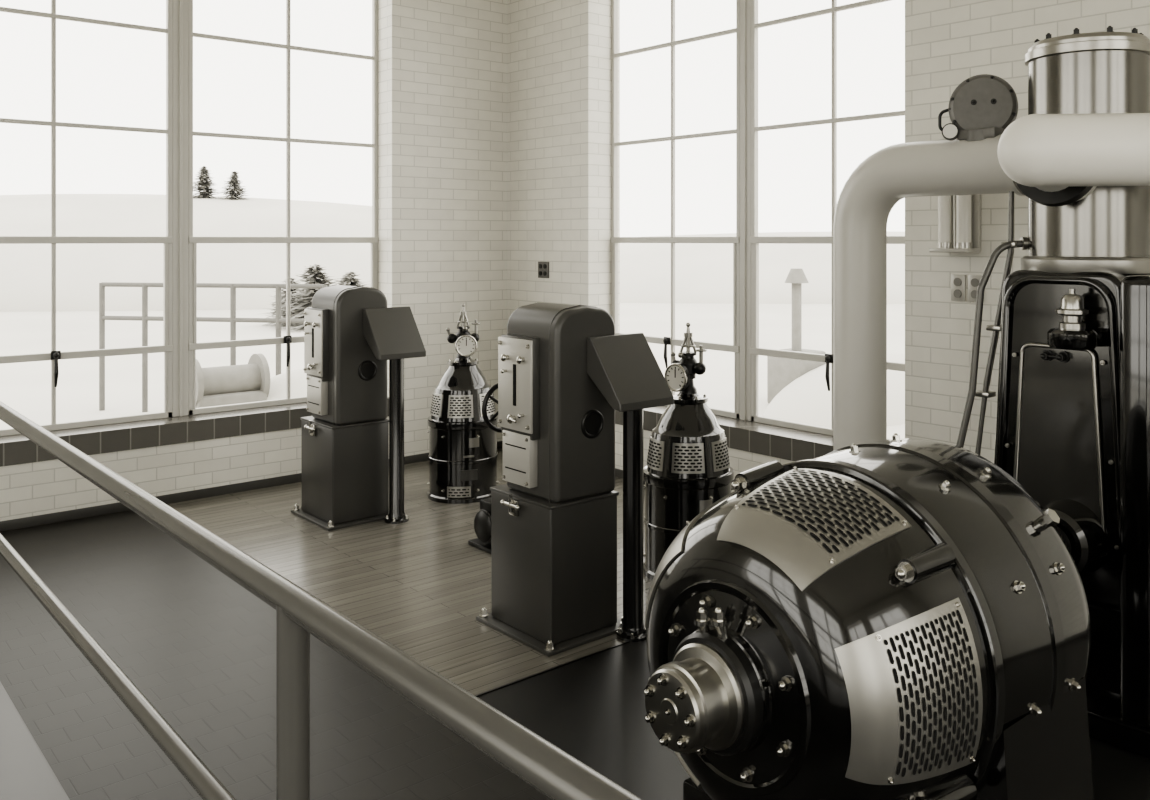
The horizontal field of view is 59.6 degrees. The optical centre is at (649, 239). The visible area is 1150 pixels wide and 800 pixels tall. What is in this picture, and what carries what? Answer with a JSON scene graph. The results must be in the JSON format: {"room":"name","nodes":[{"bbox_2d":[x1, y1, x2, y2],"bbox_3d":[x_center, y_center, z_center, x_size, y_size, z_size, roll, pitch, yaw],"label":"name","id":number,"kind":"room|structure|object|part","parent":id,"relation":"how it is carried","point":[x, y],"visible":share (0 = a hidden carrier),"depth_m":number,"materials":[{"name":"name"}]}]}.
{"room":"power station hall","nodes":[
{"label":"power station hall","id":0,"kind":"room"},
{"bbox_2d":[0,0,506,520],"bbox_3d":[-4.637,-0.600,6.944,9.200,5.200,0.360,0,0,-42],"label":"wall","id":1,"kind":"structure","parent":0,"point":[442,64],"depth_m":9.06,"materials":[{"name":"white brick"}]},
{"bbox_2d":[0,0,377,436],"bbox_3d":[-3.722,-0.528,7.914,3.380,3.843,0.075,0,0,-42],"label":"window","id":2,"kind":"structure","parent":1,"relation":"in","point":[180,345],"depth_m":7.88,"materials":[{"name":"paint"}]},
{"bbox_2d":[0,396,388,466],"bbox_3d":[-3.649,1.473,7.834,3.380,0.160,0.372,0,0,-42],"label":"window sill","id":3,"kind":"structure","parent":1,"relation":"attached to","point":[14,449],"depth_m":7.57,"materials":[{"name":"tile"}]},
{"bbox_2d":[0,441,502,531],"bbox_3d":[-4.511,1.965,6.805,8.480,0.070,0.015,0,0,-42],"label":"baseboard","id":4,"kind":"structure","parent":1,"relation":"attached to","point":[55,517],"depth_m":7.60,"materials":[{"name":"grey ceramic"}]},
{"bbox_2d":[0,510,549,799],"bbox_3d":[-1.989,2.050,1.623,5.240,0.100,11.077,0,0,-42],"label":"floor","id":5,"kind":"structure","parent":0,"point":[196,643],"depth_m":4.44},
{"bbox_2d":[0,682,69,799],"bbox_3d":[-1.510,1.800,0.992,2.300,0.400,6.900,0,0,-42],"label":"platform","id":6,"kind":"object","parent":5,"relation":"on","point":[25,773],"visible":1,"depth_m":3.05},
{"bbox_2d":[0,401,641,799],"bbox_3d":[-0.659,1.078,1.698,0.090,1.044,6.600,0,0,-42],"label":"handrail","id":7,"kind":"object","parent":6,"relation":"on","point":[550,770],"visible":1,"depth_m":1.58,"materials":[{"name":"metal"}]},
{"bbox_3d":[-0.659,1.035,1.698,0.039,0.039,6.600,0,0,-42],"label":"rail","id":8,"kind":"part","parent":7,"relation":"part of","materials":[{"name":"metal"}]},
{"bbox_2d":[167,448,1149,799],"bbox_3d":[1.148,2.050,4.475,3.240,0.100,11.077,0,0,-42],"label":"floor","id":9,"kind":"structure","parent":0,"point":[418,584],"depth_m":5.26,"materials":[{"name":"brown wood"}]},
{"bbox_2d":[291,285,425,530],"bbox_3d":[-2.119,1.164,7.242,0.642,1.672,0.843,0,0,-42],"label":"tall cabinet","id":10,"kind":"object","parent":9,"relation":"on","point":[352,456],"visible":1,"depth_m":7.08,"materials":[{"name":"grey metal"}]},
{"bbox_3d":[-2.387,0.870,7.165,0.062,0.740,0.295,0,0,-42],"label":"gauge plate","id":11,"kind":"part","parent":10,"relation":"part of","materials":[{"name":"metal"}]},
{"bbox_3d":[-2.223,1.991,7.284,0.540,0.018,0.640,0,0,-42],"label":"plate","id":12,"kind":"part","parent":10,"relation":"part of","materials":[{"name":"grey metal"}]},
{"bbox_2d":[312,285,386,424],"bbox_3d":[-2.186,0.814,7.272,0.394,0.972,0.450,0,0,-42],"label":"machine housing","id":13,"kind":"object","parent":10,"relation":"attached to","point":[355,381],"depth_m":7.07,"materials":[{"name":"grey metal"}]},
{"bbox_3d":[-2.011,0.930,7.125,0.124,0.124,0.006,0,0,-42],"label":"porthole glass","id":14,"kind":"part","parent":10,"relation":"part of","materials":[{"name":"black glass"}]},
{"bbox_3d":[-1.806,1.370,7.130,0.170,1.260,0.170,0,0,-42],"label":"post","id":15,"kind":"part","parent":10,"relation":"part of","materials":[{"name":"black metal"}]},
{"bbox_2d":[427,304,498,503],"bbox_3d":[-1.467,1.250,7.857,0.554,1.501,0.554,0,0,-42],"label":"motor","id":16,"kind":"object","parent":9,"relation":"on","point":[463,454],"visible":0.96,"depth_m":7.66,"materials":[{"name":"black metal"}]},
{"bbox_2d":[430,392,442,416],"bbox_3d":[-1.653,1.270,7.724,0.048,0.170,0.197,0,0,-35],"label":"grille","id":17,"kind":"object","parent":16,"relation":"attached to","point":[437,399],"depth_m":7.68,"materials":[{"name":"silver metal"}]},
{"bbox_2d":[447,486,470,497],"bbox_3d":[-1.453,1.915,7.600,0.179,0.080,0.024,0,0,-3],"label":"grille","id":18,"kind":"object","parent":16,"relation":"attached to","point":[452,491],"depth_m":7.59,"materials":[{"name":"silver metal"}]},
{"bbox_2d":[447,395,473,417],"bbox_3d":[-1.445,1.270,7.629,0.197,0.170,0.048,0,0,-5],"label":"grille","id":19,"kind":"object","parent":16,"relation":"attached to","point":[458,406],"depth_m":7.62,"materials":[{"name":"silver metal"}]},
{"bbox_3d":[-1.467,0.805,7.857,0.120,0.250,0.120,0,0,-42],"label":"stem","id":20,"kind":"part","parent":16,"relation":"part of","materials":[{"name":"white metal"}]},
{"bbox_3d":[-1.379,1.790,7.612,0.133,0.080,0.017,0,0,-20],"label":"name plate","id":21,"kind":"part","parent":16,"relation":"part of","materials":[{"name":"black metal"}]},
{"bbox_3d":[-1.342,1.545,7.625,0.080,0.070,0.012,0,0,-28],"label":"name plate","id":22,"kind":"part","parent":16,"relation":"part of","materials":[{"name":"metal"}]},
{"bbox_2d":[479,393,494,416],"bbox_3d":[-1.259,1.270,7.762,0.048,0.170,0.197,0,0,25],"label":"grille","id":23,"kind":"object","parent":16,"relation":"attached to","point":[490,405],"depth_m":7.74,"materials":[{"name":"silver metal"}]},
{"bbox_2d":[468,498,490,553],"bbox_3d":[-0.973,1.845,6.548,0.330,0.310,0.320,0,0,-42],"label":"pump","id":24,"kind":"object","parent":9,"relation":"on","point":[482,521],"visible":0.38,"depth_m":6.44,"materials":[{"name":"grey metal"}]},
{"bbox_2d":[475,641,629,696],"bbox_3d":[-1.127,2.008,6.946,3.222,0.024,4.299,0,0,-42],"label":"trim","id":25,"kind":"structure","parent":9,"relation":"attached to","point":[614,646],"depth_m":4.65,"materials":[{"name":"grey metal"}]},
{"bbox_2d":[476,302,673,656],"bbox_3d":[-0.410,1.164,5.184,0.642,1.672,0.878,0,0,-42],"label":"tall cabinet","id":26,"kind":"object","parent":9,"relation":"on","point":[564,371],"visible":1,"depth_m":5.01,"materials":[{"name":"grey metal"}]},
{"bbox_3d":[-0.666,0.870,5.094,0.062,0.740,0.295,0,0,-42],"label":"gauge plate","id":27,"kind":"part","parent":26,"relation":"part of","materials":[{"name":"metal"}]},
{"bbox_3d":[-0.502,1.991,5.213,0.540,0.018,0.640,0,0,-42],"label":"plate","id":28,"kind":"part","parent":26,"relation":"part of","materials":[{"name":"grey metal"}]},
{"bbox_2d":[507,302,614,502],"bbox_3d":[-0.465,0.814,5.201,0.394,0.972,0.450,0,0,-42],"label":"hood","id":29,"kind":"object","parent":26,"relation":"attached to","point":[574,442],"depth_m":5.00,"materials":[{"name":"grey metal"}]},
{"bbox_3d":[-0.290,0.930,5.054,0.124,0.124,0.006,0,0,-42],"label":"porthole glass","id":30,"kind":"part","parent":26,"relation":"part of","materials":[{"name":"black glass"}]},
{"bbox_3d":[-0.085,1.370,5.059,0.170,1.260,0.170,0,0,-42],"label":"post","id":31,"kind":"part","parent":26,"relation":"part of","materials":[{"name":"black metal"}]},
{"bbox_2d":[643,323,733,579],"bbox_3d":[0.231,1.250,6.049,0.554,1.501,0.554,0,0,-42],"label":"motor","id":32,"kind":"object","parent":9,"relation":"on","point":[688,469],"visible":0.8,"depth_m":5.88,"materials":[{"name":"black metal"}]},
{"bbox_2d":[647,437,664,470],"bbox_3d":[0.029,1.270,5.942,0.048,0.170,0.197,0,0,-28],"label":"grille","id":33,"kind":"object","parent":32,"relation":"attached to","point":[656,451],"depth_m":5.90,"materials":[{"name":"silver metal"}]},
{"bbox_3d":[0.231,0.805,6.049,0.120,0.250,0.120,0,0,-42],"label":"stem","id":34,"kind":"part","parent":32,"relation":"part of","materials":[{"name":"black metal"}]},
{"bbox_2d":[671,443,704,473],"bbox_3d":[0.222,1.270,5.820,0.197,0.170,0.048,0,0,2],"label":"grille","id":35,"kind":"object","parent":32,"relation":"attached to","point":[686,458],"depth_m":5.81,"materials":[{"name":"silver metal"}]},
{"bbox_3d":[0.324,1.545,5.803,0.080,0.070,0.012,0,0,-21],"label":"name plate","id":36,"kind":"part","parent":32,"relation":"part of","materials":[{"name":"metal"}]},
{"bbox_2d":[711,437,729,471],"bbox_3d":[0.424,1.270,5.926,0.048,0.170,0.197,0,0,32],"label":"grille","id":37,"kind":"object","parent":32,"relation":"attached to","point":[720,462],"depth_m":5.89,"materials":[{"name":"silver metal"}]},
{"bbox_2d":[644,433,1093,799],"bbox_3d":[0.829,1.334,3.336,2.145,1.331,1.240,0,0,-42],"label":"generator","id":38,"kind":"object","parent":9,"relation":"on","point":[897,618],"visible":1,"depth_m":2.73,"materials":[{"name":"black metal"}]},
{"bbox_2d":[648,677,704,792],"bbox_3d":[0.164,1.543,3.182,0.386,0.370,0.354,0,0,-42],"label":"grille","id":39,"kind":"object","parent":38,"relation":"attached to","point":[688,768],"depth_m":2.94,"materials":[{"name":"silver metal"}]},
{"bbox_2d":[645,491,736,627],"bbox_3d":[0.131,1.004,3.217,0.226,0.392,0.440,0,0,35],"label":"grille","id":40,"kind":"object","parent":38,"relation":"attached to","point":[671,564],"depth_m":3.04,"materials":[{"name":"silver"}]},
{"bbox_2d":[717,466,910,590],"bbox_3d":[0.456,0.818,2.861,0.386,0.222,0.425,0,0,-42],"label":"grille","id":41,"kind":"object","parent":38,"relation":"attached to","point":[802,529],"depth_m":2.79,"materials":[{"name":"silver metal"}]},
{"bbox_2d":[835,597,982,784],"bbox_3d":[0.685,1.189,2.604,0.426,0.432,0.104,0,0,-25],"label":"grille","id":42,"kind":"object","parent":38,"relation":"attached to","point":[909,673],"depth_m":2.57,"materials":[{"name":"silver metal"}]},
{"bbox_2d":[833,134,1025,450],"bbox_3d":[1.430,0.743,5.027,0.420,2.515,1.325,0,0,-42],"label":"supply pipe","id":43,"kind":"object","parent":9,"relation":"on","point":[943,167],"visible":0.63,"depth_m":5.22,"materials":[{"name":"metal"}]},
{"bbox_2d":[938,74,1017,140],"bbox_3d":[1.584,-0.632,4.812,0.249,0.323,0.346,0,0,-42],"label":"valve","id":44,"kind":"object","parent":43,"relation":"on","point":[981,107],"visible":0.94,"depth_m":4.76,"materials":[{"name":"grey paint"}]},
{"bbox_2d":[956,26,1149,758],"bbox_3d":[1.906,0.550,4.396,0.865,2.902,0.971,0,0,-42],"label":"engine","id":45,"kind":"object","parent":9,"relation":"on","point":[1073,416],"visible":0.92,"depth_m":4.17,"materials":[{"name":"black metal"}]},
{"bbox_2d":[1056,289,1088,328],"bbox_3d":[1.727,0.280,4.091,0.124,0.160,0.124,0,0,-42],"label":"cup","id":46,"kind":"object","parent":45,"relation":"on","point":[1072,309],"depth_m":4.06,"materials":[{"name":"metal"}]},
{"bbox_2d":[997,113,1149,206],"bbox_3d":[2.236,-0.323,4.122,1.700,0.382,0.600,0,0,0],"label":"pipe","id":47,"kind":"object","parent":45,"relation":"attached to","point":[1054,160],"visible":0.99,"depth_m":3.86,"materials":[{"name":"white metal"}]},
{"bbox_2d":[507,0,1149,491],"bbox_3d":[2.601,-0.600,5.553,0.360,5.200,11.437,0,0,-42],"label":"wall","id":48,"kind":"structure","parent":0,"point":[559,52],"depth_m":6.35,"materials":[{"name":"white brick"}]},
{"bbox_2d":[538,262,548,277],"bbox_3d":[-0.985,0.275,9.214,0.020,0.150,0.160,0,0,-42],"label":"electrical outlet","id":49,"kind":"object","parent":48,"relation":"attached to","point":[543,267],"visible":1,"depth_m":9.21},
{"bbox_2d":[615,468,644,484],"bbox_3d":[2.346,1.965,5.554,0.015,0.070,11.062,0,0,-42],"label":"baseboard","id":50,"kind":"structure","parent":48,"relation":"attached to","point":[618,472],"depth_m":8.40,"materials":[{"name":"grey ceramic"}]},
{"bbox_2d":[615,406,832,461],"bbox_3d":[0.671,1.473,7.667,0.372,0.160,3.210,0,0,-42],"label":"trim","id":51,"kind":"structure","parent":48,"relation":"attached to","point":[785,443],"depth_m":7.26,"materials":[{"name":"tile"}]},
{"bbox_2d":[611,0,904,439],"bbox_3d":[0.751,-0.528,7.740,0.075,3.843,3.210,0,0,-42],"label":"window","id":52,"kind":"structure","parent":48,"relation":"in","point":[745,347],"depth_m":7.72,"materials":[{"name":"paint"}]},
{"bbox_2d":[663,337,832,390],"bbox_3d":[0.709,0.941,7.726,0.076,0.262,1.740,0,0,-42],"label":"handle","id":53,"kind":"object","parent":52,"relation":"attached to","point":[828,357],"visible":0.97,"depth_m":7.09,"materials":[{"name":"black metal"}]},
{"bbox_2d":[929,194,980,252],"bbox_3d":[1.836,-0.172,6.001,0.170,0.495,0.260,0,0,-42],"label":"wall lamp","id":54,"kind":"object","parent":48,"relation":"attached to","point":[959,216],"visible":0.78,"depth_m":5.96,"materials":[{"name":"metal"}]},
{"bbox_2d":[951,274,965,300],"bbox_3d":[1.871,0.290,6.073,0.020,0.160,0.095,0,0,-42],"label":"power outlet","id":55,"kind":"object","parent":48,"relation":"attached to","point":[958,282],"visible":1,"depth_m":6.06,"materials":[{"name":"metal"}]},
{"bbox_2d":[968,275,981,301],"bbox_3d":[1.948,0.290,5.988,0.020,0.160,0.095,0,0,-42],"label":"power outlet","id":56,"kind":"object","parent":48,"relation":"attached to","point":[973,280],"visible":0.7,"depth_m":5.99,"materials":[{"name":"metal"}]},
{"label":"outside","id":57,"kind":"structure","parent":0,"visible":0},
{"bbox_2d":[0,194,904,438],"bbox_3d":[1.344,2.600,28.252,180.000,9.200,180.000,0,0,-42],"label":"ground","id":58,"kind":"structure","parent":57,"point":[703,271],"depth_m":33.09,"materials":[{"name":"white snow"}]},
{"bbox_2d":[193,166,219,197],"bbox_3d":[-18.334,-2.116,41.058,1.626,1.832,1.503,0,0,-42],"label":"conifer tree","id":59,"kind":"object","parent":58,"relation":"on","point":[203,187],"visible":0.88,"depth_m":40.90,"materials":[{"name":"green plant"}]},
{"bbox_2d":[99,282,326,411],"bbox_3d":[-5.800,1.435,13.204,3.326,1.730,0.070,0,0,11],"label":"fence","id":60,"kind":"object","parent":58,"relation":"on","point":[144,318],"visible":0.61,"depth_m":13.32,"materials":[{"name":"grey metal"}]},
{"bbox_2d":[196,353,270,407],"bbox_3d":[-4.750,1.800,11.204,0.840,1.000,0.560,0,0,-42],"label":"cable reel","id":61,"kind":"object","parent":58,"relation":"on","point":[250,382],"visible":0.48,"depth_m":11.10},
{"bbox_2d":[220,171,247,199],"bbox_3d":[-17.054,-2.018,41.001,1.396,1.635,1.305,0,0,-42],"label":"conifer tree","id":62,"kind":"object","parent":58,"relation":"on","point":[236,189],"visible":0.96,"depth_m":40.89,"materials":[{"name":"green plant"}]},
{"bbox_2d":[262,278,303,326],"bbox_3d":[-9.689,1.806,27.033,1.784,1.587,1.772,0,0,-42],"label":"conifer tree","id":63,"kind":"object","parent":58,"relation":"on","point":[283,298],"visible":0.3,"depth_m":26.82,"materials":[{"name":"green plant"}]},
{"bbox_2d":[272,264,339,330],"bbox_3d":[-8.677,1.618,26.022,2.318,1.999,2.348,0,0,-42],"label":"conifer tree","id":64,"kind":"object","parent":58,"relation":"on","point":[315,275],"visible":0.52,"depth_m":25.79,"materials":[{"name":"green plant"}]},
{"bbox_2d":[331,272,369,286],"bbox_3d":[-7.775,1.711,25.935,2.214,1.785,2.323,0,0,15],"label":"conifer tree","id":65,"kind":"object","parent":58,"relation":"on","point":[348,279],"visible":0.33,"depth_m":25.94,"materials":[{"name":"green plant"}]},
{"bbox_2d":[767,268,825,403],"bbox_3d":[2.053,1.350,14.003,0.600,1.900,0.600,0,0,-42],"label":"post","id":66,"kind":"object","parent":58,"relation":"on","point":[781,372],"visible":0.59,"depth_m":13.92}
]}

